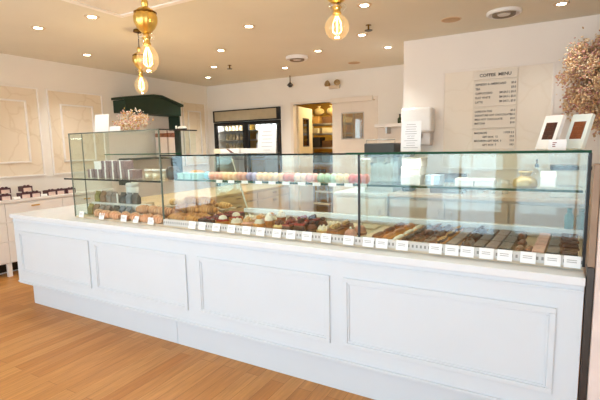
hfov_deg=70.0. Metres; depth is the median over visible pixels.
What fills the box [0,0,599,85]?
ceiling
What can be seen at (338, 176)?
macaron
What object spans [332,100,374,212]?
door
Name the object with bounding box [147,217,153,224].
price tag
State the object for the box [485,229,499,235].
biscuit finger
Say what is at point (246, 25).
recessed light
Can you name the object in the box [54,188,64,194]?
gift box
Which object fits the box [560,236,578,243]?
bar
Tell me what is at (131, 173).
box
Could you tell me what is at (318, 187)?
step ladder
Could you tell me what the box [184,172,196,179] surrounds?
box
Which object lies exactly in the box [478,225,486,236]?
eclair
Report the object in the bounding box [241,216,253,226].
tart
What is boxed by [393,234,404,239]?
eclair
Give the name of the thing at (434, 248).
price tag
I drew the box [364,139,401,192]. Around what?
espresso machine
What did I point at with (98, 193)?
packet
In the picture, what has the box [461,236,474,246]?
eclair
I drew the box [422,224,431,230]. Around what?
eclair
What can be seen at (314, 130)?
storage box
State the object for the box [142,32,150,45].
socket
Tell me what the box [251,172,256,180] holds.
macaron
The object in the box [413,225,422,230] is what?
eclair
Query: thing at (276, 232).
price tag
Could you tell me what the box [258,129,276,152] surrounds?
menu card
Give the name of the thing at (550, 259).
price tag
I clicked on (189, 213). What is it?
croissant
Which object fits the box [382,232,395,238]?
eclair
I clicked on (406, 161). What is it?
carton
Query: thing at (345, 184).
label
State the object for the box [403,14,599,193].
wall
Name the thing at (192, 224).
price tag
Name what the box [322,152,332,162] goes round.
storage box
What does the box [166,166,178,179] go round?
canister
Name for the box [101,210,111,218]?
croissant
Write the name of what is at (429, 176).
box
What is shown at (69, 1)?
trim
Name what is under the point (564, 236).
bar
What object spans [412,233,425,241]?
eclair
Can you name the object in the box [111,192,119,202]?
packet
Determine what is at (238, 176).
macaron
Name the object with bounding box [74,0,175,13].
trim
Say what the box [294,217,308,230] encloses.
chocolate cake
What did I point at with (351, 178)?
macaron
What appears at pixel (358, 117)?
wall
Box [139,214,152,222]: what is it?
croissant
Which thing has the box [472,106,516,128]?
menu board
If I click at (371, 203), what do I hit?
base cabinet
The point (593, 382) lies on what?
wall pillar
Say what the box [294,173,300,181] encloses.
macaron
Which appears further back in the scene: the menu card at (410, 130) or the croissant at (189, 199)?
the croissant at (189, 199)
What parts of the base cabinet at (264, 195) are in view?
drawer, cabinet door, drawer, cabinet door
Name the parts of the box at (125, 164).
lid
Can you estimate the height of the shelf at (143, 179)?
0.008 m
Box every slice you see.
[282,218,295,229]
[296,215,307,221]
[327,223,344,234]
[340,219,353,230]
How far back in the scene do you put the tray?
3.60 m
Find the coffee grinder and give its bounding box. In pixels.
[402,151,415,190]
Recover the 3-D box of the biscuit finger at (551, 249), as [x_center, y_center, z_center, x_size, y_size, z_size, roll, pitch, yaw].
[1.269,0.265,2.144,0.056,0.037,0.170,4,9,33]
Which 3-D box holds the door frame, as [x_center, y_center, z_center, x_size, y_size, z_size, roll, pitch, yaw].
[0.578,-0.555,7.290,1.593,2.260,0.124,3,8,29]
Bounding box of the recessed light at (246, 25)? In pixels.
[243,24,255,27]
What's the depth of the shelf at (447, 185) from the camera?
2.42 m
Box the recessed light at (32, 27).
[30,26,45,29]
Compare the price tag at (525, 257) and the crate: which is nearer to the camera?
the price tag at (525, 257)
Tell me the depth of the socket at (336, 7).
2.61 m
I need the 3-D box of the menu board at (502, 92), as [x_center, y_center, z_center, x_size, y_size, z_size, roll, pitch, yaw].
[2.095,-1.150,4.606,0.430,0.273,0.021,3,8,29]
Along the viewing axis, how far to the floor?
2.99 m
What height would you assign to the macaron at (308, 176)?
0.061 m
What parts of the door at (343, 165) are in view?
frame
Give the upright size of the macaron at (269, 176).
0.061 m
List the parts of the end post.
post, post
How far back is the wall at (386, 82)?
7.34 m
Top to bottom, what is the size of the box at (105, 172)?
0.076 m
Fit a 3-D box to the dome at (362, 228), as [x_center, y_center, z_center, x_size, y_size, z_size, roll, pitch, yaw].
[0.391,0.199,2.781,0.085,0.107,0.085,2,8,24]
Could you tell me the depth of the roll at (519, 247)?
2.17 m
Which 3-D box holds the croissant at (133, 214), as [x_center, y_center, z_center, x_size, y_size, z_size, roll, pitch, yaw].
[-1.326,0.138,3.474,0.096,0.078,0.162,-7,9,-37]
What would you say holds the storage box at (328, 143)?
on the wire rack
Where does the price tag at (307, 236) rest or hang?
on the countertop at (65, 215)
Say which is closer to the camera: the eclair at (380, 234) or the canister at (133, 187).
the eclair at (380, 234)
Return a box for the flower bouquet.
[112,108,153,130]
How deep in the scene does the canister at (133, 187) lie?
3.83 m
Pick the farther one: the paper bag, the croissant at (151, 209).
the croissant at (151, 209)
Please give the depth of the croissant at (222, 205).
3.56 m
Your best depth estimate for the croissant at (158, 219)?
3.30 m
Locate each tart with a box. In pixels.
[215,215,230,224]
[229,212,243,220]
[230,217,242,225]
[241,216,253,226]
[243,214,255,221]
[253,215,264,227]
[272,219,283,228]
[316,224,328,232]
[328,221,338,227]
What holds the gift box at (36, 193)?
on the base cabinet at (8, 254)
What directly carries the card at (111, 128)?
on the glass display case at (145, 131)
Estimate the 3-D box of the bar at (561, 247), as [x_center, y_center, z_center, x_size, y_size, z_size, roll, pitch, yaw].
[1.319,0.230,2.100,0.070,0.016,0.100,2,8,21]
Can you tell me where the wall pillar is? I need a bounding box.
[586,200,599,399]
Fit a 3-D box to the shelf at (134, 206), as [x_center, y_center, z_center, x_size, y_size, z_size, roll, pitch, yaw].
[-1.587,0.035,3.800,0.700,0.194,0.080,3,8,29]
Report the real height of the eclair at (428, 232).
0.055 m
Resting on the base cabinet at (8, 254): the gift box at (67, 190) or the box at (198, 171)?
the gift box at (67, 190)
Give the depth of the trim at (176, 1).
3.56 m
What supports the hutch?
attached to the wall at (14, 70)
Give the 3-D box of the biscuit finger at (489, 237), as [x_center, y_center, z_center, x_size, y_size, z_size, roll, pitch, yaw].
[1.071,0.230,2.455,0.056,0.037,0.170,4,9,33]
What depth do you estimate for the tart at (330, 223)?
2.85 m
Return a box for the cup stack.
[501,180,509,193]
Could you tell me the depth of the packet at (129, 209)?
3.63 m
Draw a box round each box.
[0,187,10,193]
[0,193,11,200]
[16,191,30,197]
[18,185,32,191]
[31,190,40,196]
[43,189,56,195]
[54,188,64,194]
[63,187,75,192]
[87,169,94,177]
[94,161,101,168]
[94,169,102,177]
[101,160,115,168]
[102,169,109,177]
[109,160,122,169]
[109,169,117,177]
[116,160,133,169]
[117,169,128,178]
[125,169,141,178]
[155,133,167,156]
[167,133,175,156]
[177,172,189,178]
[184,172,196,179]
[190,170,204,172]
[191,173,204,179]
[214,149,219,153]
[220,148,244,153]
[241,148,257,152]
[312,117,321,123]
[312,128,321,132]
[313,137,324,146]
[313,152,323,162]
[313,169,325,173]
[322,116,331,122]
[322,128,331,132]
[322,140,332,146]
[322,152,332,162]
[343,117,351,122]
[343,125,350,132]
[425,174,444,179]
[425,179,444,184]
[535,115,565,150]
[565,113,595,149]
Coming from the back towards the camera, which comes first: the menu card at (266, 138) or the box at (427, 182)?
the menu card at (266, 138)
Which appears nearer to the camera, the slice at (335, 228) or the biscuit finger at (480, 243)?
the biscuit finger at (480, 243)
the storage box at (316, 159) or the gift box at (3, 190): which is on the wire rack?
the storage box at (316, 159)
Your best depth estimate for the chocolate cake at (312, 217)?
2.92 m
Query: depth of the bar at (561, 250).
2.06 m
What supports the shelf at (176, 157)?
attached to the hutch
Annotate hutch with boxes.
[111,94,183,184]
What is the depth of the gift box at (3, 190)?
5.15 m
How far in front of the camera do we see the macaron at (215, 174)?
3.17 m
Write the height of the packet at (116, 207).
0.096 m
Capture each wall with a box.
[0,53,210,197]
[207,64,403,209]
[250,105,297,172]
[298,99,374,211]
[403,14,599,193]
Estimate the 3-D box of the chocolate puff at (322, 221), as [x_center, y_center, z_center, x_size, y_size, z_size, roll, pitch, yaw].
[0.155,0.164,2.910,0.085,0.100,0.083,2,8,26]
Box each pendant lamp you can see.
[132,29,146,89]
[133,0,157,72]
[325,0,348,36]
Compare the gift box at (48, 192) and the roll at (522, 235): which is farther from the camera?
the gift box at (48, 192)
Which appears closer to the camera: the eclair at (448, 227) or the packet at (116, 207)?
the eclair at (448, 227)
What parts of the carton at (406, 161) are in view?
lid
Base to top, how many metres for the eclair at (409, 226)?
0.051 m
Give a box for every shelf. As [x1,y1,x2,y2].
[76,177,174,181]
[92,194,151,214]
[119,156,181,159]
[201,179,581,189]
[219,130,257,131]
[221,158,277,159]
[312,122,352,125]
[312,132,352,134]
[313,147,332,148]
[314,202,330,206]
[374,123,400,132]
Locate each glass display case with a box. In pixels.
[64,129,196,226]
[158,130,591,269]
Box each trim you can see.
[62,0,123,17]
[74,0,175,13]
[121,0,192,16]
[330,95,372,103]
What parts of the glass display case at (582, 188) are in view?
vent rail, pane, rail, pane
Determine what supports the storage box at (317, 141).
on the wire rack
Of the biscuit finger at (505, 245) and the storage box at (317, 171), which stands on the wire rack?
the storage box at (317, 171)
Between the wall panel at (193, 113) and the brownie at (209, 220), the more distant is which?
the wall panel at (193, 113)
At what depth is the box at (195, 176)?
3.25 m
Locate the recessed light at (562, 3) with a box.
[553,1,569,5]
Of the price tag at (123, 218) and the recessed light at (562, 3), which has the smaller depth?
the price tag at (123, 218)
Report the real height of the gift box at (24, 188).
0.082 m
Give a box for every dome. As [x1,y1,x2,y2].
[344,227,356,235]
[354,223,366,234]
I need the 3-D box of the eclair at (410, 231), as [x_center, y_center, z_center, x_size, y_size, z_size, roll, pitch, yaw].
[0.679,0.210,2.676,0.040,0.043,0.170,4,9,33]
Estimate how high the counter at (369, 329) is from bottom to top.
0.868 m
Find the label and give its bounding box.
[344,183,352,186]
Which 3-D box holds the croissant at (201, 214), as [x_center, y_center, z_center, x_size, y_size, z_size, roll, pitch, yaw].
[-0.752,0.138,3.359,0.176,0.084,0.104,5,9,41]
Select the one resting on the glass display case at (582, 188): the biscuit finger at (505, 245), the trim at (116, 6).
the biscuit finger at (505, 245)
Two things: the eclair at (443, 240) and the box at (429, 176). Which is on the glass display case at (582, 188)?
the eclair at (443, 240)
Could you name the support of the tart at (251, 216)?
on the glass display case at (582, 188)
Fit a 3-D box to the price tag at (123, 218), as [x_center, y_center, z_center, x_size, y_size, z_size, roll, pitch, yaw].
[-1.432,0.149,3.480,0.066,0.053,0.016,3,8,28]
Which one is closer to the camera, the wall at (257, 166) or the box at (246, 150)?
the box at (246, 150)
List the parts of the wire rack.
post, post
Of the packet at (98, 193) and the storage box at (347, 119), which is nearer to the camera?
the packet at (98, 193)
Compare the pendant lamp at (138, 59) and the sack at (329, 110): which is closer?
the pendant lamp at (138, 59)
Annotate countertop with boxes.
[9,204,585,286]
[388,189,590,204]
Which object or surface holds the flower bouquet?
on the glass display case at (145, 131)
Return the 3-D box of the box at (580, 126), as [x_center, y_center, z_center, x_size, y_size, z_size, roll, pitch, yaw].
[1.356,-0.329,2.078,0.100,0.173,0.096,-4,8,-22]
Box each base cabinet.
[0,188,115,276]
[141,183,289,210]
[334,186,388,216]
[389,196,589,290]
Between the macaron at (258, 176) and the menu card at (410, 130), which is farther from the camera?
the macaron at (258, 176)
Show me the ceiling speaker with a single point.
(448, 19)
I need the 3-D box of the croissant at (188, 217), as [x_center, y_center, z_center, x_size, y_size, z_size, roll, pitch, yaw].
[-0.817,0.152,3.256,0.176,0.084,0.104,2,8,27]
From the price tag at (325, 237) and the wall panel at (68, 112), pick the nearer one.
the price tag at (325, 237)
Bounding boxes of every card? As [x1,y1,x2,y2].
[95,114,108,131]
[109,126,120,130]
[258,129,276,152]
[401,121,420,151]
[548,139,566,149]
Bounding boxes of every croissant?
[94,209,102,216]
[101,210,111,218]
[110,211,120,219]
[121,211,130,219]
[130,212,140,221]
[136,205,148,213]
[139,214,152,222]
[148,205,157,214]
[152,214,167,223]
[155,206,174,215]
[167,213,184,219]
[169,199,178,204]
[174,203,187,212]
[174,211,186,215]
[183,196,198,204]
[184,215,200,221]
[186,203,198,212]
[186,212,197,215]
[197,196,216,205]
[197,212,210,217]
[198,204,218,213]
[218,202,231,208]
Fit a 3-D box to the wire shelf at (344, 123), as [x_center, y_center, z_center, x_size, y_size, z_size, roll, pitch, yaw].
[0.568,-1.526,8.646,0.920,0.028,0.452,3,8,29]
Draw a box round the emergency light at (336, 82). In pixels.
[324,79,339,88]
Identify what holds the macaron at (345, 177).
on the glass display case at (582, 188)
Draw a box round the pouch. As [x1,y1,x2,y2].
[512,171,537,187]
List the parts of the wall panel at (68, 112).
moulding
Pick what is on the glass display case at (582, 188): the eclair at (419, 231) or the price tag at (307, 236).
the eclair at (419, 231)
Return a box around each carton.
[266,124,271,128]
[401,166,425,175]
[401,175,423,184]
[402,157,427,166]
[455,177,475,185]
[474,178,495,186]
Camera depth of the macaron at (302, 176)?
2.81 m
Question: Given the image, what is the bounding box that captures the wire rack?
[312,113,353,206]
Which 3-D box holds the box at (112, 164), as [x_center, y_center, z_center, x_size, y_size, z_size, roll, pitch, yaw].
[-1.600,-0.308,3.754,0.094,0.076,0.106,3,8,27]
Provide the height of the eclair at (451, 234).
0.055 m
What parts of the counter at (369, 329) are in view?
panel moulding, panel moulding, panel moulding, panel moulding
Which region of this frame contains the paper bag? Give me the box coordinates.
[540,171,556,187]
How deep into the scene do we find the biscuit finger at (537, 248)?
2.16 m
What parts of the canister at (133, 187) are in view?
lid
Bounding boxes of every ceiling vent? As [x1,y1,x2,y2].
[286,54,307,61]
[486,6,521,18]
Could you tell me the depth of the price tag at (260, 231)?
2.82 m
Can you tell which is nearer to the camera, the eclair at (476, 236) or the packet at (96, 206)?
the eclair at (476, 236)
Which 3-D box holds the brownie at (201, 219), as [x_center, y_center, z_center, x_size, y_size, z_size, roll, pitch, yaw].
[-0.708,0.156,3.240,0.064,0.060,0.120,3,8,30]
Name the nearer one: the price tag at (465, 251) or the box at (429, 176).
the price tag at (465, 251)
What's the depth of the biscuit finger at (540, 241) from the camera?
2.31 m
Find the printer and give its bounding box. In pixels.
[549,165,591,197]
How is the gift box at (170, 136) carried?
on the hutch
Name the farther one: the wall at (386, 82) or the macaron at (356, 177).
the wall at (386, 82)
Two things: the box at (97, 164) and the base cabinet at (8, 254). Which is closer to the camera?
the box at (97, 164)
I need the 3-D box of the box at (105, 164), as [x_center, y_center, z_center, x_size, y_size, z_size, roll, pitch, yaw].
[-1.689,-0.313,3.804,0.094,0.076,0.106,2,8,27]
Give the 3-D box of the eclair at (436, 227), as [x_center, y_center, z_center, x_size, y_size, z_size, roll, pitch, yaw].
[0.880,0.190,2.761,0.048,0.055,0.170,4,9,33]
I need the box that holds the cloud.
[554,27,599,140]
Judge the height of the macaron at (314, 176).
0.061 m
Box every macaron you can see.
[204,172,209,179]
[208,172,213,179]
[213,172,218,179]
[217,172,223,179]
[222,172,227,179]
[227,172,232,179]
[231,172,236,179]
[236,172,241,180]
[241,172,246,180]
[246,172,251,180]
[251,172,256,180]
[256,172,261,180]
[261,172,267,180]
[266,173,272,180]
[272,173,277,181]
[277,173,283,181]
[283,173,288,181]
[288,173,294,181]
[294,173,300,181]
[299,173,305,181]
[305,173,311,181]
[311,173,317,181]
[317,173,323,182]
[323,173,329,182]
[329,174,335,182]
[336,174,342,182]
[342,174,348,182]
[348,174,355,183]
[355,174,362,183]
[362,174,369,183]
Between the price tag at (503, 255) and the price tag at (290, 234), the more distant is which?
the price tag at (290, 234)
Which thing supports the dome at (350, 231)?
on the glass display case at (582, 188)
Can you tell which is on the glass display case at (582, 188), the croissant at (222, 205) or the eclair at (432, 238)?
the eclair at (432, 238)
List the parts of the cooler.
cooler door, fascia frame, cooler door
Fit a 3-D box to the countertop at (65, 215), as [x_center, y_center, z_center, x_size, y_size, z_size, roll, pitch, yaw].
[-0.589,0.209,3.341,4.650,0.040,0.800,3,8,29]
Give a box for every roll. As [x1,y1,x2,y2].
[514,245,524,250]
[516,239,526,247]
[517,232,526,240]
[523,245,532,251]
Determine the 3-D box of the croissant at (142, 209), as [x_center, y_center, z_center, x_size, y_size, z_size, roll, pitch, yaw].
[-1.277,0.076,3.516,0.162,0.078,0.096,-1,7,2]
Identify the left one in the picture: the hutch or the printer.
the hutch
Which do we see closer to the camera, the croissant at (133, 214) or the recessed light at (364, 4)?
the croissant at (133, 214)
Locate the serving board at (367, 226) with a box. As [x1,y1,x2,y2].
[254,215,380,229]
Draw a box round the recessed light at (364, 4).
[357,2,371,7]
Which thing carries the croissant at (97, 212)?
on the glass display case at (145, 131)
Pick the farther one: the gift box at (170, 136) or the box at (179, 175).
the gift box at (170, 136)
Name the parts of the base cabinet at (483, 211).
cabinet door, cabinet door, cabinet door, cabinet door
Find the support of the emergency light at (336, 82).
attached to the wall at (386, 82)
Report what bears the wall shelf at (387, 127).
attached to the wall at (386, 82)
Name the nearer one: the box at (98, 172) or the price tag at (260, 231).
the price tag at (260, 231)
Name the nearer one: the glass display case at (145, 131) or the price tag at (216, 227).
the price tag at (216, 227)
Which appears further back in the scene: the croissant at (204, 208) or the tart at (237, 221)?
the croissant at (204, 208)
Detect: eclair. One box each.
[372,231,384,237]
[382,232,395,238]
[383,226,395,233]
[393,222,404,228]
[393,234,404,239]
[394,227,405,235]
[402,234,414,240]
[403,229,413,235]
[404,223,414,230]
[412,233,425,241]
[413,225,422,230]
[413,229,423,236]
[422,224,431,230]
[423,228,434,237]
[424,234,436,242]
[432,224,441,231]
[434,229,445,238]
[436,235,448,243]
[443,224,452,233]
[445,230,456,239]
[454,225,462,234]
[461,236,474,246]
[470,230,480,242]
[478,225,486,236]
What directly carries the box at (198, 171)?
on the glass display case at (582, 188)
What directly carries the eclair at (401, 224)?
on the glass display case at (582, 188)
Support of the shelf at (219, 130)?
attached to the cooler
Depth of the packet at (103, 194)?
3.88 m
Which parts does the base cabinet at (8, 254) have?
drawer, drawer, drawer, leg, drawer, drawer, drawer, drawer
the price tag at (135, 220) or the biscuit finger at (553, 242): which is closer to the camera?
the biscuit finger at (553, 242)
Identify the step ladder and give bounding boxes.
[313,173,332,212]
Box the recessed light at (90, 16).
[84,14,99,18]
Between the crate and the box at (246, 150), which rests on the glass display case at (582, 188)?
the box at (246, 150)
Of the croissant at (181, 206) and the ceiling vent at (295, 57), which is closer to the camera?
the croissant at (181, 206)
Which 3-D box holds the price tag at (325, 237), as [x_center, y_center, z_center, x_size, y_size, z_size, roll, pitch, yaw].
[0.158,0.230,2.584,0.066,0.053,0.016,3,8,32]
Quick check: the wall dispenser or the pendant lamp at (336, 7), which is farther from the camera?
the wall dispenser
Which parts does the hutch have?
panel, panel, crown moulding, panel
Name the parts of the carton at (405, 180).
lid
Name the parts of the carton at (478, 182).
lid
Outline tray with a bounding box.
[164,204,235,212]
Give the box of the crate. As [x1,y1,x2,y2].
[430,173,466,193]
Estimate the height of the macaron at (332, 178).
0.061 m
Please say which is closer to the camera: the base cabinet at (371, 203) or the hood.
the base cabinet at (371, 203)
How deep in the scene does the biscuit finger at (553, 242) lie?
2.28 m
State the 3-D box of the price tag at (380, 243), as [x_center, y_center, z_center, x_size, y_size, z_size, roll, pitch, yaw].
[0.461,0.245,2.413,0.066,0.053,0.016,2,8,26]
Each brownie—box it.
[198,216,213,221]
[206,217,218,222]
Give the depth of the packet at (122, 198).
3.75 m
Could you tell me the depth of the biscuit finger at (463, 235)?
2.50 m
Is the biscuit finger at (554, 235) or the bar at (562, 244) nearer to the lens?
the bar at (562, 244)
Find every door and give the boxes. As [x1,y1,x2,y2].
[297,106,313,211]
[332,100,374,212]
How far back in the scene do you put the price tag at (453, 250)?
2.23 m
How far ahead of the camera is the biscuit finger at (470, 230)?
2.65 m
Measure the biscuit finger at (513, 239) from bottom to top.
0.037 m
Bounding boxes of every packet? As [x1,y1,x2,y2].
[88,203,94,214]
[93,204,99,213]
[95,191,100,201]
[99,204,105,209]
[100,191,106,201]
[105,205,112,210]
[106,191,112,202]
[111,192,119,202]
[113,205,119,210]
[119,192,126,203]
[119,206,125,212]
[125,206,133,212]
[126,192,132,203]
[132,193,140,203]
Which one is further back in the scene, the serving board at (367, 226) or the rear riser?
the rear riser
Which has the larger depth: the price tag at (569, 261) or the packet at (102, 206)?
the packet at (102, 206)
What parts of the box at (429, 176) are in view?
lid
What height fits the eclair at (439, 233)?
0.055 m
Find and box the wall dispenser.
[401,107,434,144]
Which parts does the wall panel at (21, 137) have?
moulding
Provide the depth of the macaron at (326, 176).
2.73 m
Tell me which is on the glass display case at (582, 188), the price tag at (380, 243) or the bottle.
the bottle
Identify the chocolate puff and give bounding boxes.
[306,220,316,231]
[317,217,327,227]
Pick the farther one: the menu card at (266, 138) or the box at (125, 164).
the box at (125, 164)
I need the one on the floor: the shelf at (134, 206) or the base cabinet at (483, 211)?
the base cabinet at (483, 211)
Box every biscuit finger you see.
[446,238,462,245]
[454,232,469,240]
[462,227,475,234]
[472,240,488,247]
[479,234,494,241]
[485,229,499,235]
[485,241,501,248]
[491,235,506,242]
[497,230,510,236]
[498,242,514,249]
[504,236,517,246]
[509,231,521,235]
[531,244,546,252]
[535,238,548,250]
[538,232,550,242]
[546,245,559,254]
[548,239,559,245]
[551,233,560,239]
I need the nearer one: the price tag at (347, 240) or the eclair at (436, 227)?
the price tag at (347, 240)
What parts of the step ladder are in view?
rail, leg, rail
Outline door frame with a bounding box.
[290,96,377,210]
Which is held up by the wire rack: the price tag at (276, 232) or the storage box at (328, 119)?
the storage box at (328, 119)
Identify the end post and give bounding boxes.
[577,164,599,399]
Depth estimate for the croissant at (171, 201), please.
3.85 m
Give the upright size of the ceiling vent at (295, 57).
0.053 m
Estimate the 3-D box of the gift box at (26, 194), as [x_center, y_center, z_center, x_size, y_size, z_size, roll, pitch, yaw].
[-3.471,-0.068,5.382,0.105,0.082,0.120,3,8,30]
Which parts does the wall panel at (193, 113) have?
moulding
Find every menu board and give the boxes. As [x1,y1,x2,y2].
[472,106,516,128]
[472,128,515,149]
[473,78,517,106]
[474,68,517,80]
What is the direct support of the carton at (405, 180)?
on the glass display case at (582, 188)
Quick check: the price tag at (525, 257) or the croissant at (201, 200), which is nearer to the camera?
the price tag at (525, 257)
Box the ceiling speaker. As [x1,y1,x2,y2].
[441,17,461,22]
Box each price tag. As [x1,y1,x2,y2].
[79,211,83,217]
[121,215,126,221]
[133,216,138,222]
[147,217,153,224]
[188,221,195,228]
[198,222,205,229]
[212,223,219,231]
[227,225,235,232]
[242,226,250,234]
[256,227,264,235]
[272,229,281,237]
[286,230,295,238]
[302,231,311,240]
[321,233,331,242]
[343,235,353,244]
[362,237,373,246]
[376,238,387,248]
[396,240,407,250]
[429,243,441,253]
[445,245,458,255]
[460,246,473,257]
[479,248,493,259]
[497,249,511,261]
[520,251,535,263]
[544,254,560,266]
[564,255,580,268]
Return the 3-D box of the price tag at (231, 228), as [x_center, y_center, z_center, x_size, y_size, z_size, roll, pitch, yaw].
[-0.470,0.198,2.938,0.066,0.053,0.016,3,9,33]
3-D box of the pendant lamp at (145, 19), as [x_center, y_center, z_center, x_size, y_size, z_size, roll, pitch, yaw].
[-1.030,-1.198,2.854,0.154,0.682,0.154,3,8,29]
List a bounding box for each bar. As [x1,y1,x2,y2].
[559,243,579,250]
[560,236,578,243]
[560,240,578,247]
[560,248,577,254]
[560,251,577,255]
[561,233,577,240]
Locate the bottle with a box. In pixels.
[564,208,573,228]
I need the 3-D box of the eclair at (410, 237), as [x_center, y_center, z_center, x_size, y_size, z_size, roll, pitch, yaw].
[0.635,0.229,2.501,0.048,0.051,0.170,4,9,33]
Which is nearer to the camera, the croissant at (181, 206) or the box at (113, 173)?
the croissant at (181, 206)
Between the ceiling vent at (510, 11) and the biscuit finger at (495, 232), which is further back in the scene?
the ceiling vent at (510, 11)
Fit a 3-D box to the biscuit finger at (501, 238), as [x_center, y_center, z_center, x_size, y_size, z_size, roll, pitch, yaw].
[1.126,0.233,2.424,0.056,0.037,0.170,4,9,33]
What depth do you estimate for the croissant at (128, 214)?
3.49 m
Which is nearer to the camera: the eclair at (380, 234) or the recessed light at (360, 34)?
the eclair at (380, 234)
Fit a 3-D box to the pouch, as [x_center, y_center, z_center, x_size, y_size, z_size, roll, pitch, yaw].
[1.179,-0.110,2.243,0.119,0.085,0.113,3,8,29]
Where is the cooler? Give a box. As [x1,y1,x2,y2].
[213,106,298,205]
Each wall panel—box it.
[0,84,45,178]
[45,89,106,174]
[181,101,207,165]
[441,60,555,169]
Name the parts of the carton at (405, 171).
lid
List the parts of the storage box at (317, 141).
lid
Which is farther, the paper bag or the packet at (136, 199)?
the packet at (136, 199)
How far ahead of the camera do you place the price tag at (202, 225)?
3.07 m
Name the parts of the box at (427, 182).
lid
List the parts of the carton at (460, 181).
lid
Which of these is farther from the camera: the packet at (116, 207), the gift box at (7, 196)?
the gift box at (7, 196)
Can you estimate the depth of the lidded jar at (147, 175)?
3.56 m
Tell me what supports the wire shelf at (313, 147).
attached to the wire rack
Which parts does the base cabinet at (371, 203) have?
cabinet door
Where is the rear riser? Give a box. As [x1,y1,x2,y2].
[141,201,154,205]
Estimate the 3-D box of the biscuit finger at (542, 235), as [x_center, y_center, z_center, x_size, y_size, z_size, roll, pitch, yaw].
[1.407,0.222,2.465,0.056,0.037,0.170,4,9,33]
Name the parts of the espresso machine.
cup rail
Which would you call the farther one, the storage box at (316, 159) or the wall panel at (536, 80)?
the storage box at (316, 159)
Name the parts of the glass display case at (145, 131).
pane, rail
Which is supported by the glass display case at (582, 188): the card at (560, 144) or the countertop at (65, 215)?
the card at (560, 144)
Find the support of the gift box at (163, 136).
on the hutch
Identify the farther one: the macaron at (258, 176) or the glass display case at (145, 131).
the glass display case at (145, 131)
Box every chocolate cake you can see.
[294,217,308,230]
[305,214,319,226]
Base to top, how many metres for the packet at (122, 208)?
0.096 m
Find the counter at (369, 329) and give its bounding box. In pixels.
[12,218,583,399]
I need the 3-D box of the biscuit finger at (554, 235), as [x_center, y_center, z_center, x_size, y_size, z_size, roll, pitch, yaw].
[1.462,0.224,2.434,0.056,0.037,0.170,4,9,33]
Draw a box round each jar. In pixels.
[144,169,152,178]
[152,169,159,178]
[159,169,166,178]
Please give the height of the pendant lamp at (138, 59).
0.634 m
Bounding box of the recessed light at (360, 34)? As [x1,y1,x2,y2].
[356,33,367,36]
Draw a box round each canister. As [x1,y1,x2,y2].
[125,182,138,193]
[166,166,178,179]
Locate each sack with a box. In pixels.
[313,106,323,115]
[326,105,331,115]
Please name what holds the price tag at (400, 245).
on the countertop at (65, 215)
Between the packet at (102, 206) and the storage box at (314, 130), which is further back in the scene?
the storage box at (314, 130)
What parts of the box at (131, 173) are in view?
lid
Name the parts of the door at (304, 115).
pane, frame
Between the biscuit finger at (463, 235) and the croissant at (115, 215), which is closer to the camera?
the biscuit finger at (463, 235)
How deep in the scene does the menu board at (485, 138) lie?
4.66 m
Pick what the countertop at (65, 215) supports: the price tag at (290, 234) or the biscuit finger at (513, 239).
the price tag at (290, 234)
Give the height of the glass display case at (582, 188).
0.733 m
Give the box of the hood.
[124,97,180,115]
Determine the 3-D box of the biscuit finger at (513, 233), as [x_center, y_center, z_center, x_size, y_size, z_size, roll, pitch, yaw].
[1.277,0.215,2.538,0.056,0.037,0.170,4,9,33]
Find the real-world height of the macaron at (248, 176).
0.061 m
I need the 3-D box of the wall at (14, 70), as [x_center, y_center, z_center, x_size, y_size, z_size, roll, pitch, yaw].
[-4.061,-0.351,4.677,0.100,2.694,9.020,3,8,29]
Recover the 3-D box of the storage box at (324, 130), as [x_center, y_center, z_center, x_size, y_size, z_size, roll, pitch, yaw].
[0.605,-1.403,8.642,0.244,0.100,0.304,2,8,25]
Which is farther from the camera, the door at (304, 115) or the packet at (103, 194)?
the door at (304, 115)
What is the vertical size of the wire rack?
2.150 m
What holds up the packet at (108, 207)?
on the glass display case at (145, 131)
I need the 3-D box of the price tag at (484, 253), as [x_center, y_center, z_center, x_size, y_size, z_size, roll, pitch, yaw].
[0.934,0.269,2.146,0.066,0.053,0.016,2,8,27]
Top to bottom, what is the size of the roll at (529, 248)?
0.047 m
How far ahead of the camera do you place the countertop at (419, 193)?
4.36 m
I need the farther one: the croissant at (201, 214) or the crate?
the crate
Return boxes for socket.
[138,68,142,76]
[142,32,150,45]
[332,2,341,15]
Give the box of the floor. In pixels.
[0,211,583,399]
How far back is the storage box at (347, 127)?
8.37 m
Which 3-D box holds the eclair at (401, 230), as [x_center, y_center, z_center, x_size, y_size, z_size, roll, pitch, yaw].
[0.627,0.204,2.705,0.048,0.051,0.170,4,9,33]
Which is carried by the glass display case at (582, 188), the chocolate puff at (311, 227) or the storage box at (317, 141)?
the chocolate puff at (311, 227)
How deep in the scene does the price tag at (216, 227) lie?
3.00 m

